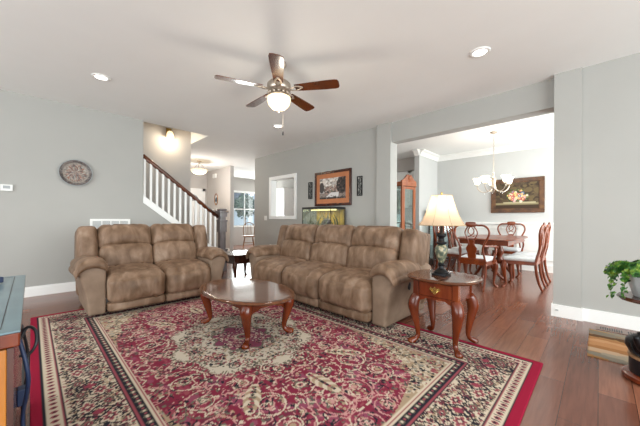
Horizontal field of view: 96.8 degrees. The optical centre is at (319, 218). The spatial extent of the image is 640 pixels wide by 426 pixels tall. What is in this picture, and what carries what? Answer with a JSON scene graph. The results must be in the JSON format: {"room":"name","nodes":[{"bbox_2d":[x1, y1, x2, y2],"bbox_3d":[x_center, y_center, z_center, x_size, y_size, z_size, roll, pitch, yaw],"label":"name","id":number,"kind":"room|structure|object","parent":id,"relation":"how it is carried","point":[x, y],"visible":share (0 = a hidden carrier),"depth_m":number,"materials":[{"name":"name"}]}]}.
{"room":"living room","nodes":[
{"label":"living room","id":0,"kind":"room"},
{"bbox_2d":[0,89,171,286],"bbox_3d":[-4.441,-0.311,3.469,0.120,2.740,6.720,0,0,45],"label":"wall","id":1,"kind":"structure","parent":0,"point":[40,218],"depth_m":4.05,"materials":[{"name":"grey paint"}]},
{"bbox_2d":[0,184,12,190],"bbox_3d":[-4.097,-0.409,3.713,0.027,0.084,0.110,0,0,45],"label":"thermostat","id":2,"kind":"object","parent":1,"relation":"attached to","point":[3,187],"visible":1,"depth_m":3.70,"materials":[{"name":"white plastic"}]},
{"bbox_2d":[24,282,75,297],"bbox_3d":[-4.340,0.992,3.482,0.016,0.135,6.430,0,0,45],"label":"baseboard","id":3,"kind":"structure","parent":1,"relation":"attached to","point":[69,286],"depth_m":4.00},
{"bbox_2d":[58,160,92,185],"bbox_3d":[-3.608,-0.682,4.198,0.032,0.388,0.388,0,0,45],"label":"wall plate","id":4,"kind":"object","parent":1,"relation":"attached to","point":[72,172],"visible":1,"depth_m":4.20,"materials":[{"name":"ceramic"}]},
{"bbox_2d":[90,219,129,228],"bbox_3d":[-3.322,0.185,4.511,0.018,0.370,0.520,0,0,45],"label":"air vent","id":5,"kind":"object","parent":1,"relation":"in","point":[97,223],"visible":0.31,"depth_m":4.47,"materials":[{"name":"white plastic"}]},
{"bbox_2d":[143,122,190,223],"bbox_3d":[-4.047,-1.589,4.504,1.140,5.300,4.480,0,0,45],"label":"wall","id":6,"kind":"structure","parent":0,"point":[173,156],"depth_m":6.01,"materials":[{"name":"grey paint"}]},
{"bbox_2d":[166,128,173,138],"bbox_3d":[-3.140,-1.804,5.941,0.177,0.220,0.156,0,0,45],"label":"wall sconce","id":7,"kind":"object","parent":6,"relation":"attached to","point":[169,134],"visible":1,"depth_m":5.90,"materials":[{"name":"white glass"}]},
{"bbox_2d":[190,171,206,204],"bbox_3d":[-4.772,-0.313,9.423,0.120,2.740,2.050,0,0,45],"label":"wall","id":8,"kind":"structure","parent":0,"point":[197,181],"depth_m":9.91,"materials":[{"name":"grey paint"}]},
{"bbox_2d":[190,188,204,226],"bbox_3d":[-4.391,-0.001,9.671,0.078,2.120,0.980,0,0,45],"label":"door","id":9,"kind":"structure","parent":8,"relation":"in","point":[199,193],"depth_m":9.86,"materials":[{"name":"wood"}]},
{"bbox_2d":[207,166,233,250],"bbox_3d":[-3.434,-0.306,9.601,1.840,2.740,0.120,0,0,45],"label":"wall","id":10,"kind":"structure","parent":0,"point":[223,185],"depth_m":9.23,"materials":[{"name":"beige paint"}]},
{"bbox_2d":[214,193,217,204],"bbox_3d":[-3.504,-0.666,9.570,0.264,0.404,0.024,0,0,45],"label":"oval mirror","id":11,"kind":"object","parent":10,"relation":"attached to","point":[216,195],"visible":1,"depth_m":9.55,"materials":[{"name":"brown wood"}]},
{"bbox_2d":[233,177,254,244],"bbox_3d":[-3.311,-0.305,11.695,0.120,2.740,3.280,0,0,45],"label":"wall","id":12,"kind":"structure","parent":0,"point":[240,184],"depth_m":11.75,"materials":[{"name":"beige paint"}]},
{"bbox_2d":[234,190,254,226],"bbox_3d":[-3.142,-0.409,11.831,0.120,1.490,1.270,0,0,45],"label":"window","id":13,"kind":"structure","parent":12,"relation":"in","point":[244,192],"depth_m":11.82,"materials":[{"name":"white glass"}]},
{"bbox_2d":[255,127,376,245],"bbox_3d":[-0.331,-0.289,6.510,4.000,2.740,0.140,0,0,45],"label":"wall","id":14,"kind":"structure","parent":0,"point":[357,151],"depth_m":6.19,"materials":[{"name":"grey paint"}]},
{"bbox_2d":[269,173,296,218],"bbox_3d":[-0.876,-0.534,7.045,1.070,1.075,0.182,0,0,45],"label":"window","id":15,"kind":"structure","parent":14,"relation":"in","point":[272,180],"depth_m":7.21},
{"bbox_2d":[308,182,312,198],"bbox_3d":[-0.213,-0.628,6.285,0.120,0.370,0.015,0,0,45],"label":"wall decor","id":16,"kind":"object","parent":14,"relation":"attached to","point":[310,185],"visible":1,"depth_m":6.28,"materials":[{"name":"black metal"}]},
{"bbox_2d":[315,168,351,205],"bbox_3d":[0.249,-0.631,5.817,1.000,0.720,0.034,0,0,45],"label":"framed picture","id":17,"kind":"object","parent":14,"relation":"attached to","point":[334,187],"visible":1,"depth_m":5.77,"materials":[{"name":"orange paper"}]},
{"bbox_2d":[357,176,362,195],"bbox_3d":[0.746,-0.623,5.343,0.120,0.370,0.015,0,0,45],"label":"wall decor","id":18,"kind":"object","parent":14,"relation":"attached to","point":[361,177],"visible":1,"depth_m":5.34,"materials":[{"name":"black metal"}]},
{"bbox_2d":[0,0,639,179],"bbox_3d":[-0.075,-1.807,5.692,15.900,0.300,16.000,0,0,45],"label":"ceiling","id":19,"kind":"structure","parent":0,"point":[392,61],"depth_m":2.90,"materials":[{"name":"white paint"}]},
{"bbox_2d":[91,73,110,80],"bbox_3d":[-2.578,-1.666,3.343,0.190,0.010,0.190,0,0,45],"label":"recessed light","id":20,"kind":"object","parent":19,"relation":"in","point":[98,76],"visible":1,"depth_m":3.34,"materials":[{"name":"white"}]},
{"bbox_2d":[191,161,207,174],"bbox_3d":[-3.493,-1.470,8.207,0.456,0.412,0.456,0,0,45],"label":"pendant light","id":21,"kind":"object","parent":19,"relation":"hanging from","point":[194,170],"visible":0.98,"depth_m":8.08,"materials":[{"name":"white glass"}]},
{"bbox_2d":[214,53,339,134],"bbox_3d":[-0.458,-1.274,3.055,1.211,0.770,1.243,0,0,45],"label":"ceiling fan","id":22,"kind":"object","parent":19,"relation":"hanging from","point":[278,96],"visible":1,"depth_m":2.92,"materials":[{"name":"brown wood"}]},
{"bbox_2d":[273,124,282,127],"bbox_3d":[-0.750,-1.656,5.073,0.190,0.010,0.190,0,0,45],"label":"recessed light","id":23,"kind":"object","parent":19,"relation":"in","point":[275,125],"visible":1,"depth_m":5.07,"materials":[{"name":"white"}]},
{"bbox_2d":[397,157,414,171],"bbox_3d":[2.218,-1.475,8.077,1.830,0.339,0.420,0,0,45],"label":"soffit","id":24,"kind":"structure","parent":19,"relation":"attached to","point":[406,164],"depth_m":7.67,"materials":[{"name":"grey paint"}]},
{"bbox_2d":[469,46,490,57],"bbox_3d":[1.579,-1.643,2.803,0.190,0.010,0.190,0,0,45],"label":"recessed light","id":25,"kind":"object","parent":19,"relation":"in","point":[482,51],"visible":1,"depth_m":2.80,"materials":[{"name":"white"}]},
{"bbox_2d":[473,131,513,192],"bbox_3d":[3.250,-1.054,5.360,0.653,1.170,0.687,0,0,45],"label":"chandelier","id":26,"kind":"object","parent":19,"relation":"hanging from","point":[507,179],"visible":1,"depth_m":5.31,"materials":[{"name":"white painted metal"},{"name":"frosted white glass"}]},
{"bbox_2d":[22,244,639,425],"bbox_3d":[-0.091,1.133,5.692,15.900,0.100,16.000,0,0,45],"label":"floor","id":27,"kind":"structure","parent":0,"point":[572,387],"depth_m":2.56,"materials":[{"name":"laminate"}]},
{"bbox_2d":[0,275,25,425],"bbox_3d":[-1.495,0.698,1.029,1.150,0.753,0.615,0,0,45],"label":"media cabinet","id":28,"kind":"object","parent":27,"relation":"on","point":[12,290],"depth_m":0.89,"materials":[{"name":"teal wood"}]},
{"bbox_2d":[22,361,24,384],"bbox_3d":[-1.983,1.059,1.911,0.840,0.026,0.037,0,0,45],"label":"rail","id":29,"kind":"object","parent":28,"relation":"attached to","point":[23,370],"visible":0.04,"depth_m":1.94,"materials":[{"name":"black plastic"}]},
{"bbox_2d":[19,339,30,425],"bbox_3d":[-1.112,0.735,1.070,0.421,0.680,0.035,0,0,45],"label":"cable","id":30,"kind":"object","parent":28,"relation":"hanging from","point":[21,346],"visible":0.94,"depth_m":0.94,"materials":[{"name":"plastic"}]},
{"bbox_2d":[21,324,29,425],"bbox_3d":[-1.379,0.748,1.330,0.675,0.669,0.030,0,0,45],"label":"cable","id":31,"kind":"object","parent":28,"relation":"hanging from","point":[22,328],"visible":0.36,"depth_m":1.14,"materials":[{"name":"black plastic"}]},
{"bbox_2d":[19,325,37,356],"bbox_3d":[-1.004,0.418,0.978,0.052,0.093,0.049,0,0,45],"label":"cable","id":32,"kind":"object","parent":28,"relation":"attached to","point":[33,328],"visible":0.84,"depth_m":0.98,"materials":[{"name":"black plastic"}]},
{"bbox_2d":[143,154,228,270],"bbox_3d":[-2.522,-0.025,5.423,0.200,2.188,1.569,0,0,45],"label":"stair railing","id":33,"kind":"object","parent":27,"relation":"on","point":[221,214],"visible":0.78,"depth_m":5.31,"materials":[{"name":"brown wood"}]},
{"bbox_2d":[222,250,249,277],"bbox_3d":[-1.439,0.840,5.139,0.680,0.470,0.680,0,0,45],"label":"table","id":34,"kind":"object","parent":27,"relation":"on","point":[239,256],"visible":0.37,"depth_m":4.85,"materials":[{"name":"brown wood"}]},
{"bbox_2d":[243,222,254,247],"bbox_3d":[-2.561,0.589,10.208,0.424,0.965,0.448,0,0,-16],"label":"chair","id":35,"kind":"object","parent":27,"relation":"on","point":[246,235],"visible":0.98,"depth_m":10.05,"materials":[{"name":"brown wood"}]},
{"bbox_2d":[276,187,293,215],"bbox_3d":[-1.598,-0.076,11.642,1.200,2.300,0.663,0,0,45],"label":"refrigerator","id":36,"kind":"object","parent":27,"relation":"on","point":[284,196],"visible":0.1,"depth_m":11.18,"materials":[{"name":"silver metal"}]},
{"bbox_2d":[30,296,542,425],"bbox_3d":[-0.709,1.074,2.584,4.035,0.010,2.700,0,0,45],"label":"oriental rug","id":37,"kind":"object","parent":27,"relation":"on","point":[157,364],"visible":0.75,"depth_m":1.98,"materials":[{"name":"fabric"}]},
{"bbox_2d":[68,223,228,315],"bbox_3d":[-2.242,0.553,3.832,1.152,0.977,1.723,0,0,45],"label":"loveseat","id":38,"kind":"object","parent":37,"relation":"on","point":[127,265],"visible":0.99,"depth_m":3.52,"materials":[{"name":"brown fabric"}]},
{"bbox_2d":[97,224,150,249],"bbox_3d":[-2.603,0.236,3.781,0.388,0.344,0.600,0,0,44],"label":"cushion","id":39,"kind":"object","parent":38,"relation":"on","point":[109,236],"depth_m":3.63,"materials":[{"name":"brown fabric"}]},
{"bbox_2d":[98,242,152,265],"bbox_3d":[-2.528,0.479,3.708,0.330,0.350,0.590,0,0,44],"label":"lumbar cushion","id":40,"kind":"object","parent":38,"relation":"on","point":[113,253],"depth_m":3.59,"materials":[{"name":"brown fabric"}]},
{"bbox_2d":[106,262,164,302],"bbox_3d":[-2.294,0.756,3.474,0.722,0.394,0.598,0,0,44],"label":"seat cushion","id":41,"kind":"object","parent":38,"relation":"on","point":[126,282],"depth_m":3.27,"materials":[{"name":"brown fabric"}]},
{"bbox_2d":[150,223,193,244],"bbox_3d":[-2.197,0.238,4.197,0.394,0.347,0.600,0,0,44],"label":"cushion","id":42,"kind":"object","parent":38,"relation":"on","point":[160,234],"depth_m":4.04,"materials":[{"name":"brown fabric"}]},
{"bbox_2d":[152,240,196,263],"bbox_3d":[-2.122,0.477,4.122,0.336,0.355,0.590,0,0,44],"label":"lumbar cushion","id":43,"kind":"object","parent":38,"relation":"on","point":[162,250],"depth_m":3.98,"materials":[{"name":"brown fabric"}]},
{"bbox_2d":[154,258,210,293],"bbox_3d":[-1.887,0.758,3.891,0.722,0.394,0.600,0,0,44],"label":"seat cushion","id":44,"kind":"object","parent":38,"relation":"on","point":[181,275],"depth_m":3.67,"materials":[{"name":"brown fabric"}]},
{"bbox_2d":[199,278,294,349],"bbox_3d":[-0.737,0.876,2.808,1.200,0.382,0.770,0,0,45],"label":"coffee table","id":45,"kind":"object","parent":37,"relation":"on","point":[249,296],"visible":1,"depth_m":2.65,"materials":[{"name":"brown wood"}]},
{"bbox_2d":[246,224,431,326],"bbox_3d":[0.088,0.565,3.868,2.612,0.978,1.151,0,0,45],"label":"sofa","id":46,"kind":"object","parent":37,"relation":"on","point":[359,273],"visible":0.93,"depth_m":3.30,"materials":[{"name":"brown fabric"}]},
{"bbox_2d":[253,255,306,283],"bbox_3d":[-0.549,0.766,4.193,0.706,0.397,0.724,0,0,44],"label":"seat cushion","id":47,"kind":"object","parent":46,"relation":"on","point":[266,267],"depth_m":4.00,"materials":[{"name":"brown fabric"}]},
{"bbox_2d":[280,239,311,260],"bbox_3d":[-0.315,0.487,4.431,0.696,0.356,0.332,0,0,44],"label":"lumbar cushion","id":48,"kind":"object","parent":46,"relation":"on","point":[296,248],"depth_m":4.27,"materials":[{"name":"brown fabric"}]},
{"bbox_2d":[285,224,319,243],"bbox_3d":[-0.239,0.250,4.507,0.703,0.351,0.398,0,0,44],"label":"cushion","id":49,"kind":"object","parent":46,"relation":"on","point":[294,233],"depth_m":4.32,"materials":[{"name":"brown fabric"}]},
{"bbox_2d":[282,260,343,298],"bbox_3d":[-0.059,0.769,3.715,0.703,0.394,0.722,0,0,44],"label":"seat cushion","id":50,"kind":"object","parent":46,"relation":"on","point":[303,277],"depth_m":3.47,"materials":[{"name":"brown fabric"}]},
{"bbox_2d":[310,242,349,266],"bbox_3d":[0.173,0.494,3.952,0.692,0.352,0.335,0,0,44],"label":"lumbar cushion","id":51,"kind":"object","parent":46,"relation":"on","point":[336,253],"depth_m":3.78,"materials":[{"name":"brown fabric"}]},
{"bbox_2d":[314,224,355,246],"bbox_3d":[0.246,0.251,4.026,0.702,0.348,0.394,0,0,44],"label":"cushion","id":52,"kind":"object","parent":46,"relation":"on","point":[330,235],"depth_m":3.85,"materials":[{"name":"brown fabric"}]},
{"bbox_2d":[319,266,371,312],"bbox_3d":[0.425,0.773,3.237,0.702,0.396,0.725,0,0,44],"label":"seat cushion","id":53,"kind":"object","parent":46,"relation":"on","point":[342,289],"depth_m":2.99,"materials":[{"name":"brown fabric"}]},
{"bbox_2d":[347,245,398,268],"bbox_3d":[0.662,0.495,3.473,0.694,0.354,0.332,0,0,44],"label":"lumbar cushion","id":54,"kind":"object","parent":46,"relation":"on","point":[361,256],"depth_m":3.35,"materials":[{"name":"brown fabric"}]},
{"bbox_2d":[351,225,403,251],"bbox_3d":[0.736,0.255,3.551,0.703,0.348,0.393,0,0,44],"label":"cushion","id":55,"kind":"object","parent":46,"relation":"on","point":[378,238],"depth_m":3.36,"materials":[{"name":"brown fabric"}]},
{"bbox_2d":[407,269,482,358],"bbox_3d":[1.084,0.786,2.499,0.580,0.582,0.550,0,0,45],"label":"end table","id":56,"kind":"object","parent":37,"relation":"on","point":[453,289],"visible":0.92,"depth_m":2.41,"materials":[{"name":"brown wood"}]},
{"bbox_2d":[419,192,465,276],"bbox_3d":[1.070,0.127,2.502,0.393,0.735,0.393,0,0,45],"label":"table lamp","id":57,"kind":"object","parent":56,"relation":"on","point":[441,211],"visible":1,"depth_m":2.42,"materials":[{"name":"beige fabric"}]},
{"bbox_2d":[397,174,416,228],"bbox_3d":[1.753,0.078,6.012,0.470,2.030,0.375,0,0,-36],"label":"display cabinet","id":58,"kind":"object","parent":27,"relation":"on","point":[408,182],"visible":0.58,"depth_m":5.93,"materials":[{"name":"red wood"}]},
{"bbox_2d":[428,226,455,265],"bbox_3d":[2.922,0.439,6.821,0.550,1.320,0.335,0,0,-1],"label":"dining chair","id":59,"kind":"object","parent":27,"relation":"on","point":[432,255],"visible":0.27,"depth_m":6.89,"materials":[{"name":"brown wood"}]},
{"bbox_2d":[433,226,468,273],"bbox_3d":[2.567,0.574,5.578,0.549,1.058,0.536,0,0,45],"label":"dining chair","id":60,"kind":"object","parent":27,"relation":"on","point":[451,252],"visible":0.34,"depth_m":5.43,"materials":[{"name":"brown wood"}]},
{"bbox_2d":[448,249,466,253],"bbox_3d":[2.593,0.635,5.552,0.418,0.093,0.459,0,0,44],"label":"seat cushion","id":61,"kind":"object","parent":60,"relation":"on","point":[450,251],"depth_m":5.38,"materials":[{"name":"white fabric"}]},
{"bbox_2d":[446,226,479,273],"bbox_3d":[3.037,0.577,6.056,0.549,1.058,0.536,0,0,45],"label":"dining chair","id":62,"kind":"object","parent":27,"relation":"on","point":[450,227],"visible":0.49,"depth_m":6.07,"materials":[{"name":"brown wood"}]},
{"bbox_2d":[451,246,477,249],"bbox_3d":[3.062,0.638,6.030,0.418,0.093,0.459,0,0,44],"label":"seat cushion","id":63,"kind":"object","parent":62,"relation":"on","point":[453,247],"depth_m":5.98,"materials":[{"name":"white fabric"}]},
{"bbox_2d":[453,222,498,291],"bbox_3d":[2.512,0.574,4.585,0.598,1.058,0.549,0,0,45],"label":"armchair","id":64,"kind":"object","parent":27,"relation":"on","point":[471,257],"visible":0.91,"depth_m":4.43,"materials":[{"name":"brown wood"}]},
{"bbox_2d":[461,254,492,261],"bbox_3d":[2.538,0.635,4.611,0.459,0.093,0.418,0,0,44],"label":"seat cushion","id":65,"kind":"object","parent":64,"relation":"on","point":[467,257],"depth_m":4.45,"materials":[{"name":"white fabric"}]},
{"bbox_2d":[457,234,527,282],"bbox_3d":[3.301,0.719,5.417,0.940,0.766,1.629,0,0,45],"label":"dining table","id":66,"kind":"object","parent":27,"relation":"on","point":[499,240],"visible":0.58,"depth_m":5.03,"materials":[{"name":"brown wood"}]},
{"bbox_2d":[491,221,525,273],"bbox_3d":[4.036,0.582,6.079,0.598,1.058,0.549,0,0,45],"label":"armchair","id":67,"kind":"object","parent":27,"relation":"on","point":[511,249],"visible":0.59,"depth_m":6.06,"materials":[{"name":"brown wood"}]},
{"bbox_2d":[494,247,520,251],"bbox_3d":[4.009,0.643,6.053,0.459,0.093,0.418,0,0,44],"label":"seat cushion","id":68,"kind":"object","parent":67,"relation":"on","point":[506,249],"depth_m":5.88,"materials":[{"name":"white fabric"}]},
{"bbox_2d":[501,222,546,291],"bbox_3d":[3.306,0.578,4.599,0.549,1.058,0.536,0,0,45],"label":"dining chair","id":69,"kind":"object","parent":27,"relation":"on","point":[510,259],"visible":1,"depth_m":4.50,"materials":[{"name":"brown wood"}]},
{"bbox_2d":[504,254,535,261],"bbox_3d":[3.280,0.639,4.625,0.418,0.093,0.459,0,0,44],"label":"seat cushion","id":70,"kind":"object","parent":69,"relation":"on","point":[512,257],"depth_m":4.51,"materials":[{"name":"white fabric"}]},
{"bbox_2d":[512,222,551,284],"bbox_3d":[3.741,0.581,5.042,0.549,1.058,0.536,0,0,45],"label":"dining chair","id":71,"kind":"object","parent":27,"relation":"on","point":[548,230],"visible":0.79,"depth_m":4.97,"materials":[{"name":"brown wood"}]},
{"bbox_2d":[513,251,536,255],"bbox_3d":[3.714,0.641,5.067,0.418,0.093,0.459,0,0,44],"label":"seat cushion","id":72,"kind":"object","parent":71,"relation":"on","point":[517,253],"depth_m":4.97,"materials":[{"name":"white fabric"}]},
{"bbox_2d":[587,328,627,364],"bbox_3d":[2.750,1.094,2.220,0.950,0.008,0.770,0,0,45],"label":"door mat","id":73,"kind":"object","parent":27,"relation":"on","point":[608,346],"visible":0.8,"depth_m":2.42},
{"bbox_2d":[596,325,633,334],"bbox_3d":[2.940,1.096,2.741,0.400,0.005,0.120,0,0,45],"label":"floor vent","id":74,"kind":"object","parent":27,"relation":"in","point":[597,327],"visible":0.84,"depth_m":2.79,"materials":[{"name":"beige metal"}]},
{"bbox_2d":[616,291,639,385],"bbox_3d":[2.262,0.813,1.888,0.410,0.565,0.410,0,0,45],"label":"plant stand","id":75,"kind":"object","parent":27,"relation":"on","point":[630,297],"visible":0.74,"depth_m":1.92,"materials":[{"name":"brown wood"}]},
{"bbox_2d":[603,259,639,298],"bbox_3d":[2.239,0.405,1.910,0.478,0.298,0.416,0,0,41],"label":"potted plant","id":76,"kind":"object","parent":75,"relation":"on","point":[630,271],"visible":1,"depth_m":1.94,"materials":[{"name":"green plant"}]},
{"bbox_2d":[616,291,639,303],"bbox_3d":[2.263,0.548,1.888,0.410,0.035,0.410,0,0,44],"label":"shelf","id":77,"kind":"object","parent":75,"relation":"attached to","point":[630,297],"depth_m":1.92,"materials":[{"name":"brown wood"}]},
{"bbox_2d":[627,349,639,376],"bbox_3d":[2.261,0.985,1.888,0.300,0.130,0.300,0,0,45],"label":"round box","id":78,"kind":"object","parent":75,"relation":"on","point":[633,360],"visible":0.8,"depth_m":1.92,"materials":[{"name":"black plastic"}]},
{"bbox_2d":[624,331,639,356],"bbox_3d":[2.180,0.821,1.869,0.239,0.196,0.321,0,0,45],"label":"kettle","id":79,"kind":"object","parent":78,"relation":"on","point":[632,341],"visible":1,"depth_m":1.89,"materials":[{"name":"black metal"}]},
{"bbox_3d":[0.047,0.703,5.631,0.780,0.760,0.456,0,0,45],"label":"stand","id":80,"kind":"object","parent":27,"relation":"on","visible":0},
{"bbox_2d":[302,206,344,224],"bbox_3d":[0.064,0.045,5.644,0.788,0.555,0.428,0,0,45],"label":"aquarium","id":81,"kind":"object","parent":80,"relation":"on","point":[327,215],"visible":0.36,"depth_m":5.61,"materials":[{"name":"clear glass"}]},
{"bbox_2d":[376,122,396,226],"bbox_3d":[1.172,-0.281,5.004,0.275,2.740,0.220,0,0,45],"label":"column","id":82,"kind":"structure","parent":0,"point":[386,185],"depth_m":4.92,"materials":[{"name":"grey paint"}]},
{"bbox_2d":[276,146,553,224],"bbox_3d":[2.076,-0.276,8.603,11.900,2.740,0.140,0,0,45],"label":"wall","id":83,"kind":"structure","parent":0,"point":[455,177],"depth_m":6.68,"materials":[{"name":"grey paint"}]},
{"bbox_2d":[397,170,414,207],"bbox_3d":[2.217,-0.815,8.087,1.820,0.980,0.393,0,0,45],"label":"upper cabinet","id":84,"kind":"object","parent":83,"relation":"attached to","point":[400,175],"visible":0.14,"depth_m":7.70,"materials":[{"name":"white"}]},
{"bbox_2d":[412,138,553,161],"bbox_3d":[4.188,-1.569,5.616,4.430,0.130,1.170,0,0,45],"label":"trim","id":85,"kind":"structure","parent":83,"relation":"attached to","point":[549,142],"depth_m":6.66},
{"bbox_2d":[419,222,552,272],"bbox_3d":[4.258,0.589,5.613,4.310,1.035,1.060,0,0,45],"label":"trim","id":86,"kind":"structure","parent":83,"relation":"attached to","point":[532,228],"depth_m":6.22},
{"bbox_2d":[491,176,544,212],"bbox_3d":[4.332,-0.518,6.263,0.985,0.760,0.034,0,0,45],"label":"flower painting","id":87,"kind":"object","parent":83,"relation":"attached to","point":[527,194],"visible":0.94,"depth_m":6.21},
{"bbox_2d":[496,181,538,208],"bbox_3d":[4.332,-0.518,6.263,0.815,0.590,0.003,0,0,44],"label":"picture","id":88,"kind":"object","parent":87,"relation":"attached to","point":[520,194],"depth_m":6.24},
{"bbox_2d":[414,155,437,229],"bbox_3d":[2.683,-0.272,7.165,0.120,2.740,1.060,0,0,45],"label":"wall","id":89,"kind":"structure","parent":0,"point":[425,177],"depth_m":6.91,"materials":[{"name":"white paint"}]},
{"bbox_2d":[392,79,553,143],"bbox_3d":[2.046,-1.478,4.149,2.170,0.335,0.225,0,0,45],"label":"beam","id":90,"kind":"structure","parent":0,"point":[537,99],"depth_m":3.89,"materials":[{"name":"grey paint"}]},
{"bbox_2d":[553,67,582,307],"bbox_3d":[2.858,-0.271,3.267,0.235,2.740,0.335,0,0,45],"label":"column","id":91,"kind":"structure","parent":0,"point":[567,217],"depth_m":3.15,"materials":[{"name":"grey paint"}]},
{"bbox_2d":[581,53,639,316],"bbox_3d":[4.355,-0.263,1.748,4.040,2.740,0.205,0,0,45],"label":"wall","id":92,"kind":"structure","parent":0,"point":[610,89],"depth_m":2.94,"materials":[{"name":"grey paint"}]},
{"bbox_2d":[551,301,639,330],"bbox_3d":[3.405,1.034,2.712,1.836,0.135,0.351,0,0,45],"label":"baseboard","id":93,"kind":"structure","parent":92,"relation":"attached to","point":[579,314],"depth_m":2.99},
{"label":"outside","id":94,"kind":"structure","parent":0,"visible":0},
{"bbox_3d":[-8.739,1.335,28.209,28.000,0.100,32.000,0,0,45],"label":"ground","id":95,"kind":"structure","parent":94,"visible":0},
{"bbox_2d":[234,193,253,224],"bbox_3d":[-4.277,-0.115,16.196,1.239,2.858,1.320,0,0,45],"label":"tree","id":96,"kind":"object","parent":95,"relation":"on","point":[239,204],"visible":0.87,"depth_m":15.90,"materials":[{"name":"green plant"}]},
{"bbox_2d":[234,193,253,224],"bbox_3d":[-9.962,-1.322,24.097,4.600,5.200,9.200,0,0,45],"label":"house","id":97,"kind":"structure","parent":95,"relation":"on","point":[237,220],"depth_m":24.36,"materials":[{"name":"white"}]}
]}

